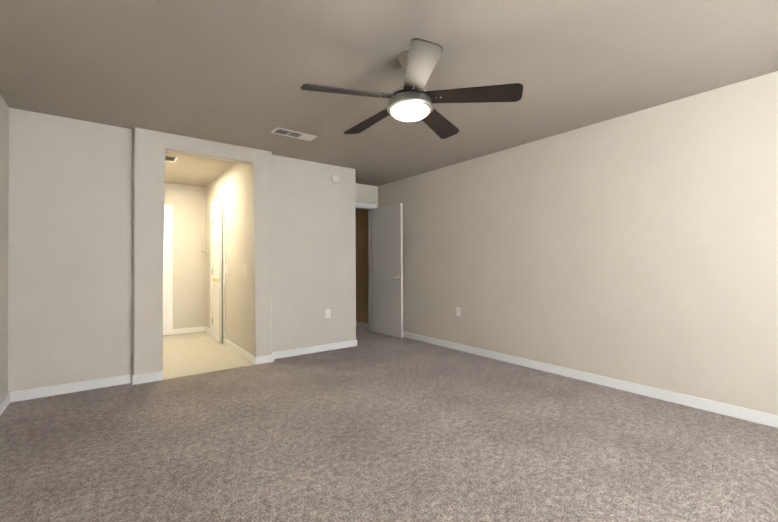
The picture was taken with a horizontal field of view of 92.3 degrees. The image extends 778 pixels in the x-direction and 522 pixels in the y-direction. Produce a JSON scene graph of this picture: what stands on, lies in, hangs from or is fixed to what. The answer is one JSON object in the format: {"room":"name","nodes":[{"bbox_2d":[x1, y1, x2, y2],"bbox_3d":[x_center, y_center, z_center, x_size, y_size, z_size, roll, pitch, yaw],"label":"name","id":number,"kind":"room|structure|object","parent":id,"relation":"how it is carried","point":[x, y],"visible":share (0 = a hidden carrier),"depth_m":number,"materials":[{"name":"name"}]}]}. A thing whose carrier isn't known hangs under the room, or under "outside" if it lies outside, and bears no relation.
{"room":"empty bedroom","nodes":[
{"label":"empty bedroom","id":0,"kind":"room"},
{"bbox_2d":[0,94,8,401],"bbox_3d":[-1.433,-0.075,0.722,0.120,2.440,6.080,0,0,-37],"label":"wall","id":1,"kind":"structure","parent":0,"point":[4,171],"depth_m":2.96,"materials":[{"name":"paint"}]},
{"bbox_2d":[0,392,11,415],"bbox_3d":[-1.375,1.102,0.755,0.014,0.085,5.840,0,0,-37],"label":"baseboard","id":2,"kind":"structure","parent":1,"relation":"attached to","point":[7,399],"depth_m":2.94,"materials":[{"name":"white wood"}]},
{"bbox_2d":[8,108,132,391],"bbox_3d":[-2.835,-0.052,3.397,0.870,2.440,0.120,0,0,-37],"label":"wall","id":3,"kind":"structure","parent":0,"point":[70,278],"depth_m":3.31,"materials":[{"name":"paint"}]},
{"bbox_2d":[12,374,127,401],"bbox_3d":[-2.784,1.125,3.337,0.820,0.085,0.020,0,0,-37],"label":"baseboard","id":4,"kind":"structure","parent":3,"relation":"attached to","point":[21,395],"depth_m":3.29,"materials":[{"name":"white wood"}]},
{"bbox_2d":[163,183,205,335],"bbox_3d":[-3.595,-0.032,6.033,1.137,2.440,0.120,0,0,-37],"label":"wall","id":5,"kind":"structure","parent":0,"point":[188,202],"depth_m":6.17,"materials":[{"name":"paint"}]},
{"bbox_2d":[163,204,172,334],"bbox_3d":[-3.701,0.140,5.865,0.524,2.095,0.016,0,0,-37],"label":"door frame","id":6,"kind":"structure","parent":5,"relation":"attached to","point":[168,276],"depth_m":5.98,"materials":[{"name":"white wood"}]},
{"bbox_2d":[173,326,203,334],"bbox_3d":[-3.292,1.146,6.166,0.492,0.085,0.014,0,0,-37],"label":"baseboard","id":7,"kind":"structure","parent":5,"relation":"attached to","point":[195,329],"depth_m":6.15,"materials":[{"name":"white wood"}]},
{"bbox_2d":[133,127,271,375],"bbox_3d":[-1.948,-0.052,4.018,1.335,2.560,0.200,0,0,-37],"label":"wall","id":8,"kind":"structure","parent":0,"point":[150,147],"depth_m":3.67,"materials":[{"name":"paint"}]},
{"bbox_2d":[128,371,162,384],"bbox_3d":[-2.329,1.125,3.603,0.254,0.085,0.044,0,0,-37],"label":"baseboard","id":9,"kind":"structure","parent":8,"relation":"attached to","point":[156,376],"depth_m":3.57,"materials":[{"name":"white wood"}]},
{"bbox_2d":[163,331,253,379],"bbox_3d":[-2.896,1.241,5.069,1.350,0.116,3.040,0,0,-37],"label":"floor","id":10,"kind":"structure","parent":0,"point":[187,354],"depth_m":4.61,"materials":[{"name":"beige tile"}]},
{"bbox_2d":[206,163,249,352],"bbox_3d":[-2.356,-0.041,5.439,0.123,2.440,2.560,0,0,-37],"label":"wall","id":11,"kind":"structure","parent":0,"point":[232,184],"depth_m":4.87,"materials":[{"name":"paint"}]},
{"bbox_2d":[204,326,209,333],"bbox_3d":[-2.973,1.144,6.137,0.018,0.085,0.385,0,0,-37],"label":"baseboard","id":12,"kind":"structure","parent":11,"relation":"attached to","point":[206,329],"depth_m":6.19,"materials":[{"name":"white wood"}]},
{"bbox_2d":[211,201,221,342],"bbox_3d":[-2.626,0.159,5.611,0.107,2.025,0.720,0,0,-32],"label":"hall door","id":13,"kind":"structure","parent":11,"relation":"in","point":[216,221],"depth_m":5.45,"materials":[{"name":"white wood"}]},
{"bbox_2d":[210,195,224,343],"bbox_3d":[-2.543,0.122,5.673,0.139,2.120,0.870,0,0,-37],"label":"door frame","id":14,"kind":"structure","parent":11,"relation":"attached to","point":[214,202],"depth_m":5.79,"materials":[{"name":"white wood"}]},
{"bbox_2d":[224,339,259,364],"bbox_3d":[-1.910,1.130,4.737,0.018,0.085,1.349,0,0,-37],"label":"baseboard","id":15,"kind":"structure","parent":11,"relation":"attached to","point":[255,360],"depth_m":4.57,"materials":[{"name":"white wood"}]},
{"bbox_2d":[222,155,355,351],"bbox_3d":[-1.824,-0.040,5.898,1.280,2.440,2.830,0,0,-37],"label":"wall","id":16,"kind":"structure","parent":0,"point":[313,242],"depth_m":4.76,"materials":[{"name":"paint"}]},
{"bbox_2d":[268,340,356,360],"bbox_3d":[-0.925,1.127,4.783,1.219,0.085,0.024,0,0,-37],"label":"baseboard","id":17,"kind":"structure","parent":16,"relation":"attached to","point":[319,348],"depth_m":4.73,"materials":[{"name":"white wood"}]},
{"bbox_2d":[326,309,330,317],"bbox_3d":[-0.797,0.689,4.888,0.070,0.115,0.008,0,0,-37],"label":"outlet","id":18,"kind":"object","parent":16,"relation":"attached to","point":[328,313],"visible":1,"depth_m":4.89,"materials":[{"name":"white plastic"}]},
{"bbox_2d":[331,174,339,183],"bbox_3d":[-0.709,-1.091,4.956,0.124,0.124,0.034,0,0,-37],"label":"smoke detector","id":19,"kind":"object","parent":16,"relation":"attached to","point":[335,179],"visible":0.94,"depth_m":4.94,"materials":[{"name":"white plastic"}]},
{"bbox_2d":[355,183,377,207],"bbox_3d":[-0.588,-0.044,6.087,0.920,2.440,0.120,0,0,-37],"label":"wall","id":20,"kind":"structure","parent":0,"point":[366,194],"depth_m":6.18,"materials":[{"name":"paint"}]},
{"bbox_2d":[355,202,375,330],"bbox_3d":[-0.598,0.114,6.069,0.879,2.125,0.138,0,0,-37],"label":"door frame","id":21,"kind":"structure","parent":20,"relation":"attached to","point":[368,207],"depth_m":6.30,"materials":[{"name":"white wood"}]},
{"bbox_2d":[370,203,402,337],"bbox_3d":[-0.048,0.148,5.923,0.152,2.030,0.777,0,0,-39],"label":"bedroom door","id":22,"kind":"structure","parent":20,"relation":"in","point":[386,270],"depth_m":5.87,"materials":[{"name":"paint"}]},
{"bbox_2d":[0,339,777,521],"bbox_3d":[0.454,1.204,1.898,4.910,0.120,6.060,0,0,-37],"label":"floor carpet","id":23,"kind":"object","parent":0,"point":[410,430],"visible":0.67,"depth_m":2.27,"materials":[{"name":"grey carpet"}]},
{"bbox_2d":[0,0,777,186],"bbox_3d":[-0.473,-1.344,3.127,4.910,0.120,9.100,0,0,-37],"label":"ceiling","id":24,"kind":"structure","parent":0,"point":[238,72],"depth_m":2.46,"materials":[{"name":"paint"}]},
{"bbox_2d":[165,155,177,161],"bbox_3d":[-2.771,-1.260,4.549,0.320,0.010,0.270,0,0,-37],"label":"ceiling vent","id":25,"kind":"object","parent":24,"relation":"in","point":[171,158],"visible":0.31,"depth_m":4.58,"materials":[{"name":"white metal"}]},
{"bbox_2d":[271,127,316,140],"bbox_3d":[-0.953,-1.272,3.761,0.420,0.010,0.170,0,0,-37],"label":"ceiling vent","id":26,"kind":"object","parent":24,"relation":"in","point":[292,134],"visible":1,"depth_m":3.75,"materials":[{"name":"white metal"}]},
{"bbox_2d":[301,38,522,138],"bbox_3d":[0.100,-1.095,2.393,1.307,0.392,1.265,0,0,-37],"label":"ceiling fan","id":27,"kind":"object","parent":24,"relation":"hanging from","point":[412,99],"visible":1,"depth_m":2.25,"materials":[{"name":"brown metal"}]},
{"bbox_2d":[356,71,777,414],"bbox_3d":[1.275,-0.062,4.486,0.120,2.440,8.820,0,0,-37],"label":"wall","id":28,"kind":"structure","parent":0,"point":[640,247],"depth_m":3.32,"materials":[{"name":"paint"}]},
{"bbox_2d":[356,321,367,327],"bbox_3d":[-0.785,1.141,7.098,0.014,0.085,1.750,0,0,-37],"label":"baseboard","id":29,"kind":"structure","parent":28,"relation":"attached to","point":[358,323],"depth_m":6.67,"materials":[{"name":"white wood"}]},
{"bbox_2d":[456,307,460,315],"bbox_3d":[0.904,0.662,4.870,0.008,0.115,0.070,0,0,-37],"label":"outlet","id":30,"kind":"object","parent":28,"relation":"attached to","point":[458,311],"visible":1,"depth_m":4.87,"materials":[{"name":"white plastic"}]},
{"bbox_2d":[403,331,777,427],"bbox_3d":[1.818,1.108,3.651,0.020,0.085,6.610,0,0,-37],"label":"baseboard","id":31,"kind":"structure","parent":28,"relation":"attached to","point":[763,418],"depth_m":3.29,"materials":[{"name":"white wood"}]}
]}

